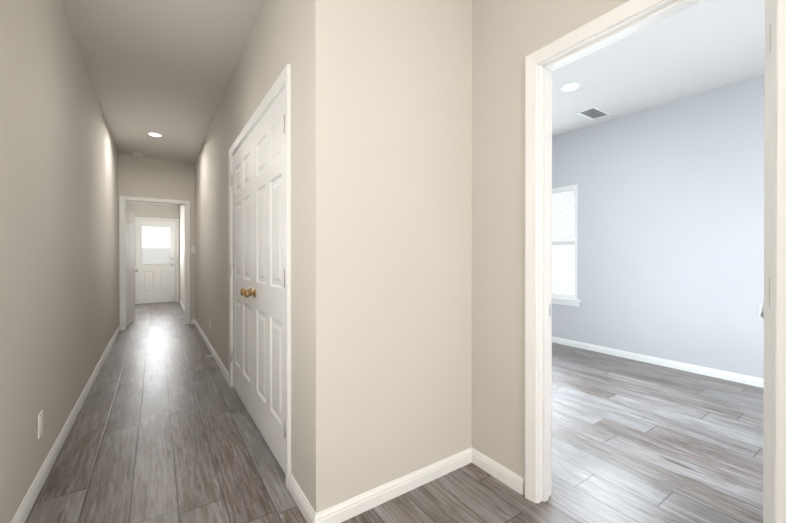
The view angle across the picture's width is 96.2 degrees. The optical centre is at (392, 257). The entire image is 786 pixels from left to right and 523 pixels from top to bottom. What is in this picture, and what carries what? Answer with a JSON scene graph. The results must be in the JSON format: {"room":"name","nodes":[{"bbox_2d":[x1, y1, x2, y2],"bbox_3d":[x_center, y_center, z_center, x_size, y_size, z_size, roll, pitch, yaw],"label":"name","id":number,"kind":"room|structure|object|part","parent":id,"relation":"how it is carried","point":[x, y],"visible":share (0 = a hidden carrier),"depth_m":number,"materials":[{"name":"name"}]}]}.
{"room":"home hallway","nodes":[
{"label":"home hallway","id":0,"kind":"room"},
{"bbox_2d":[0,0,118,522],"bbox_3d":[-2.020,-0.232,2.030,0.120,2.730,8.380,0,0,-34],"label":"wall","id":1,"kind":"structure","parent":0,"point":[59,304],"depth_m":1.90,"materials":[{"name":"beige paint"}]},
{"bbox_2d":[38,410,42,438],"bbox_3d":[-1.766,0.834,1.770,0.008,0.115,0.070,0,0,-34],"label":"outlet","id":2,"kind":"object","parent":1,"relation":"attached to","point":[40,423],"visible":1,"depth_m":1.76,"materials":[{"name":"white plastic"}]},
{"bbox_2d":[11,326,119,522],"bbox_3d":[-1.931,1.096,2.021,0.014,0.075,8.260,0,0,-34],"label":"baseboard","id":3,"kind":"structure","parent":1,"relation":"attached to","point":[24,508],"depth_m":1.98,"materials":[{"name":"white wood"}]},
{"bbox_2d":[127,202,179,301],"bbox_3d":[-6.193,-0.252,8.466,2.090,2.730,0.120,0,0,-34],"label":"wall","id":4,"kind":"structure","parent":0,"point":[153,210],"depth_m":8.68,"materials":[{"name":"beige paint"}]},
{"bbox_2d":[136,220,175,303],"bbox_3d":[-5.811,0.096,8.651,0.810,2.010,0.124,0,0,-34],"label":"exterior door","id":5,"kind":"structure","parent":4,"relation":"in","point":[155,262],"depth_m":8.65,"materials":[{"name":"white wood"}]},
{"bbox_3d":[-5.827,-0.309,8.673,0.560,0.900,0.006,0,0,-34],"label":"glass","id":6,"kind":"part","parent":5,"relation":"part of","materials":[{"name":"glass"}]},
{"bbox_2d":[134,217,178,303],"bbox_3d":[-5.840,0.067,8.694,0.954,2.092,0.138,0,0,-34],"label":"door frame","id":7,"kind":"structure","parent":4,"relation":"attached to","point":[177,252],"depth_m":8.88,"materials":[{"name":"white wood"}]},
{"bbox_2d":[118,154,194,326],"bbox_3d":[-4.221,-0.243,5.526,2.090,2.730,0.120,0,0,-34],"label":"wall","id":8,"kind":"structure","parent":0,"point":[145,177],"depth_m":5.75,"materials":[{"name":"beige paint"}]},
{"bbox_2d":[126,202,134,326],"bbox_3d":[-4.448,0.106,5.942,0.035,2.010,0.815,0,0,-28],"label":"hall door","id":9,"kind":"structure","parent":8,"relation":"in","point":[130,274],"depth_m":5.97,"materials":[{"name":"white wood"}]},
{"bbox_2d":[119,196,189,330],"bbox_3d":[-3.863,0.080,5.757,0.944,2.084,0.138,0,0,-34],"label":"door frame","id":10,"kind":"structure","parent":8,"relation":"attached to","point":[121,243],"depth_m":5.53,"materials":[{"name":"white wood"}]},
{"bbox_2d":[180,205,184,306],"bbox_3d":[-4.389,-0.249,7.545,0.120,2.730,3.420,0,0,-34],"label":"wall","id":11,"kind":"structure","parent":0,"point":[182,269],"depth_m":8.11,"materials":[{"name":"beige paint"}]},
{"bbox_2d":[195,0,341,512],"bbox_3d":[-1.799,-0.237,3.773,0.120,2.730,5.490,0,0,-34],"label":"wall","id":12,"kind":"structure","parent":0,"point":[303,38],"depth_m":1.57,"materials":[{"name":"beige paint"}]},
{"bbox_2d":[194,320,228,383],"bbox_3d":[-2.419,1.088,4.581,0.014,0.075,3.465,0,0,-34],"label":"baseboard","id":13,"kind":"structure","parent":12,"relation":"attached to","point":[223,369],"depth_m":3.94,"materials":[{"name":"white wood"}]},
{"bbox_2d":[230,351,232,361],"bbox_3d":[-1.400,0.860,3.085,0.042,0.095,0.011,0,0,-34],"label":"far closet door hinge","id":14,"kind":"object","parent":12,"relation":"attached to","point":[231,356],"visible":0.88,"depth_m":3.07,"materials":[{"name":"silver metal"}]},
{"bbox_2d":[230,264,232,274],"bbox_3d":[-1.400,0.100,3.083,0.042,0.095,0.011,0,0,-34],"label":"far closet door hinge","id":15,"kind":"object","parent":12,"relation":"attached to","point":[231,269],"visible":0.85,"depth_m":3.07,"materials":[{"name":"silver metal"}]},
{"bbox_2d":[233,130,252,418],"bbox_3d":[-1.198,0.116,2.750,0.103,2.010,0.776,0,0,-34],"label":"closet door","id":16,"kind":"structure","parent":12,"relation":"in","point":[243,268],"depth_m":2.71,"materials":[{"name":"white wood"}]},
{"bbox_3d":[-1.030,0.237,2.468,0.068,0.066,0.066,0,0,-34],"label":"knob","id":17,"kind":"part","parent":16,"relation":"part of","materials":[{"name":"gold metal"}]},
{"bbox_2d":[229,63,290,488],"bbox_3d":[-0.922,0.111,2.466,0.120,2.042,1.600,0,0,-34],"label":"door frame","id":18,"kind":"structure","parent":12,"relation":"attached to","point":[232,213],"depth_m":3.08,"materials":[{"name":"white wood"}]},
{"bbox_2d":[244,87,284,472],"bbox_3d":[-0.764,0.118,2.103,0.103,2.010,0.776,0,0,-34],"label":"closet door","id":19,"kind":"structure","parent":12,"relation":"in","point":[268,293],"depth_m":2.07,"materials":[{"name":"white wood"}]},
{"bbox_3d":[-0.961,0.237,2.366,0.068,0.066,0.066,0,0,-34],"label":"knob","id":20,"kind":"part","parent":19,"relation":"part of","materials":[{"name":"gold metal"}]},
{"bbox_2d":[289,475,315,522],"bbox_3d":[-0.409,1.097,1.585,0.014,0.075,0.329,0,0,-34],"label":"baseboard","id":21,"kind":"structure","parent":12,"relation":"attached to","point":[308,512],"depth_m":1.58,"materials":[{"name":"white wood"}]},
{"bbox_2d":[24,302,763,522],"bbox_3d":[-2.088,1.204,3.204,9.500,0.150,14.200,0,0,-34],"label":"floor","id":22,"kind":"structure","parent":0,"point":[164,429],"depth_m":2.03,"materials":[{"name":"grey wood"}]},
{"bbox_2d":[342,0,471,501],"bbox_3d":[0.118,-0.231,1.826,0.895,2.730,0.120,0,0,-34],"label":"wall","id":23,"kind":"structure","parent":0,"point":[406,237],"depth_m":1.72,"materials":[{"name":"beige paint"}]},
{"bbox_2d":[314,447,471,522],"bbox_3d":[0.058,1.097,1.710,0.929,0.075,0.014,0,0,-34],"label":"baseboard","id":24,"kind":"structure","parent":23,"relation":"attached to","point":[358,505],"depth_m":1.66,"materials":[{"name":"white wood"}]},
{"bbox_2d":[61,0,764,163],"bbox_3d":[-2.088,-1.675,3.195,9.500,0.150,14.200,0,0,-34],"label":"ceiling","id":25,"kind":"structure","parent":0,"point":[165,68],"depth_m":2.90,"materials":[{"name":"white paint"}]},
{"bbox_2d":[132,152,143,156],"bbox_3d":[-3.925,-1.588,5.431,0.140,0.038,0.140,0,0,-34],"label":"smoke detector","id":26,"kind":"object","parent":25,"relation":"attached to","point":[137,154],"visible":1,"depth_m":5.39,"materials":[{"name":"white plastic"}]},
{"bbox_2d":[147,132,162,136],"bbox_3d":[-3.096,-1.602,4.590,0.170,0.006,0.170,0,0,-34],"label":"recessed light","id":27,"kind":"object","parent":25,"relation":"in","point":[154,134],"visible":1,"depth_m":4.58,"materials":[{"name":"white plastic"}]},
{"bbox_2d":[560,82,579,91],"bbox_3d":[1.658,-1.598,3.300,0.170,0.006,0.170,0,0,-34],"label":"recessed light","id":28,"kind":"object","parent":25,"relation":"in","point":[568,87],"visible":1,"depth_m":3.30,"materials":[{"name":"white plastic"}]},
{"bbox_2d":[576,106,610,119],"bbox_3d":[2.217,-1.599,3.904,0.360,0.008,0.200,0,0,-34],"label":"ceiling vent","id":29,"kind":"object","parent":25,"relation":"in","point":[592,113],"visible":1,"depth_m":3.91,"materials":[{"name":"white metal"}]},
{"bbox_2d":[472,0,628,494],"bbox_3d":[1.699,-0.226,0.183,0.100,2.730,4.370,0,0,-34],"label":"wall","id":30,"kind":"structure","parent":0,"point":[508,36],"depth_m":1.80,"materials":[{"name":"beige paint"}]},
{"bbox_2d":[472,448,523,494],"bbox_3d":[0.529,1.096,1.829,0.014,0.075,0.340,0,0,-34],"label":"baseboard","id":31,"kind":"structure","parent":30,"relation":"attached to","point":[505,475],"depth_m":1.80,"materials":[{"name":"white wood"}]},
{"bbox_2d":[525,0,785,522],"bbox_3d":[0.922,0.093,1.346,0.139,2.084,0.869,0,0,-34],"label":"door frame","id":32,"kind":"structure","parent":30,"relation":"attached to","point":[612,18],"depth_m":1.59,"materials":[{"name":"white wood"}]},
{"bbox_2d":[760,0,770,522],"bbox_3d":[1.431,0.120,1.342,0.740,2.010,0.103,0,0,-39],"label":"bedroom door","id":33,"kind":"structure","parent":30,"relation":"in","point":[767,200],"depth_m":1.09,"materials":[{"name":"white wood"}]},
{"bbox_3d":[1.657,0.240,1.547,0.066,0.066,0.068,0,0,-39],"label":"bedroom door knob","id":34,"kind":"part","parent":33,"relation":"part of","materials":[{"name":"silver metal"}]},
{"bbox_2d":[552,74,764,378],"bbox_3d":[2.966,-0.237,3.580,0.120,2.730,5.440,0,0,-34],"label":"wall","id":35,"kind":"structure","parent":0,"point":[670,265],"depth_m":3.60,"materials":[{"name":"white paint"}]},
{"bbox_2d":[552,184,580,306],"bbox_3d":[2.101,-0.160,4.830,0.165,1.532,0.980,0,0,-34],"label":"window","id":36,"kind":"structure","parent":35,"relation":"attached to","point":[564,240],"depth_m":4.63,"materials":[{"name":"white glass"}]},
{"bbox_3d":[2.159,-0.201,4.869,0.005,1.380,0.830,0,0,-34],"label":"glass","id":37,"kind":"part","parent":36,"relation":"part of","materials":[{"name":"glass"}]},
{"bbox_2d":[552,336,763,387],"bbox_3d":[2.911,1.091,3.547,0.014,0.075,5.200,0,0,-34],"label":"baseboard","id":38,"kind":"structure","parent":35,"relation":"attached to","point":[739,378],"depth_m":3.64,"materials":[{"name":"white wood"}]}
]}

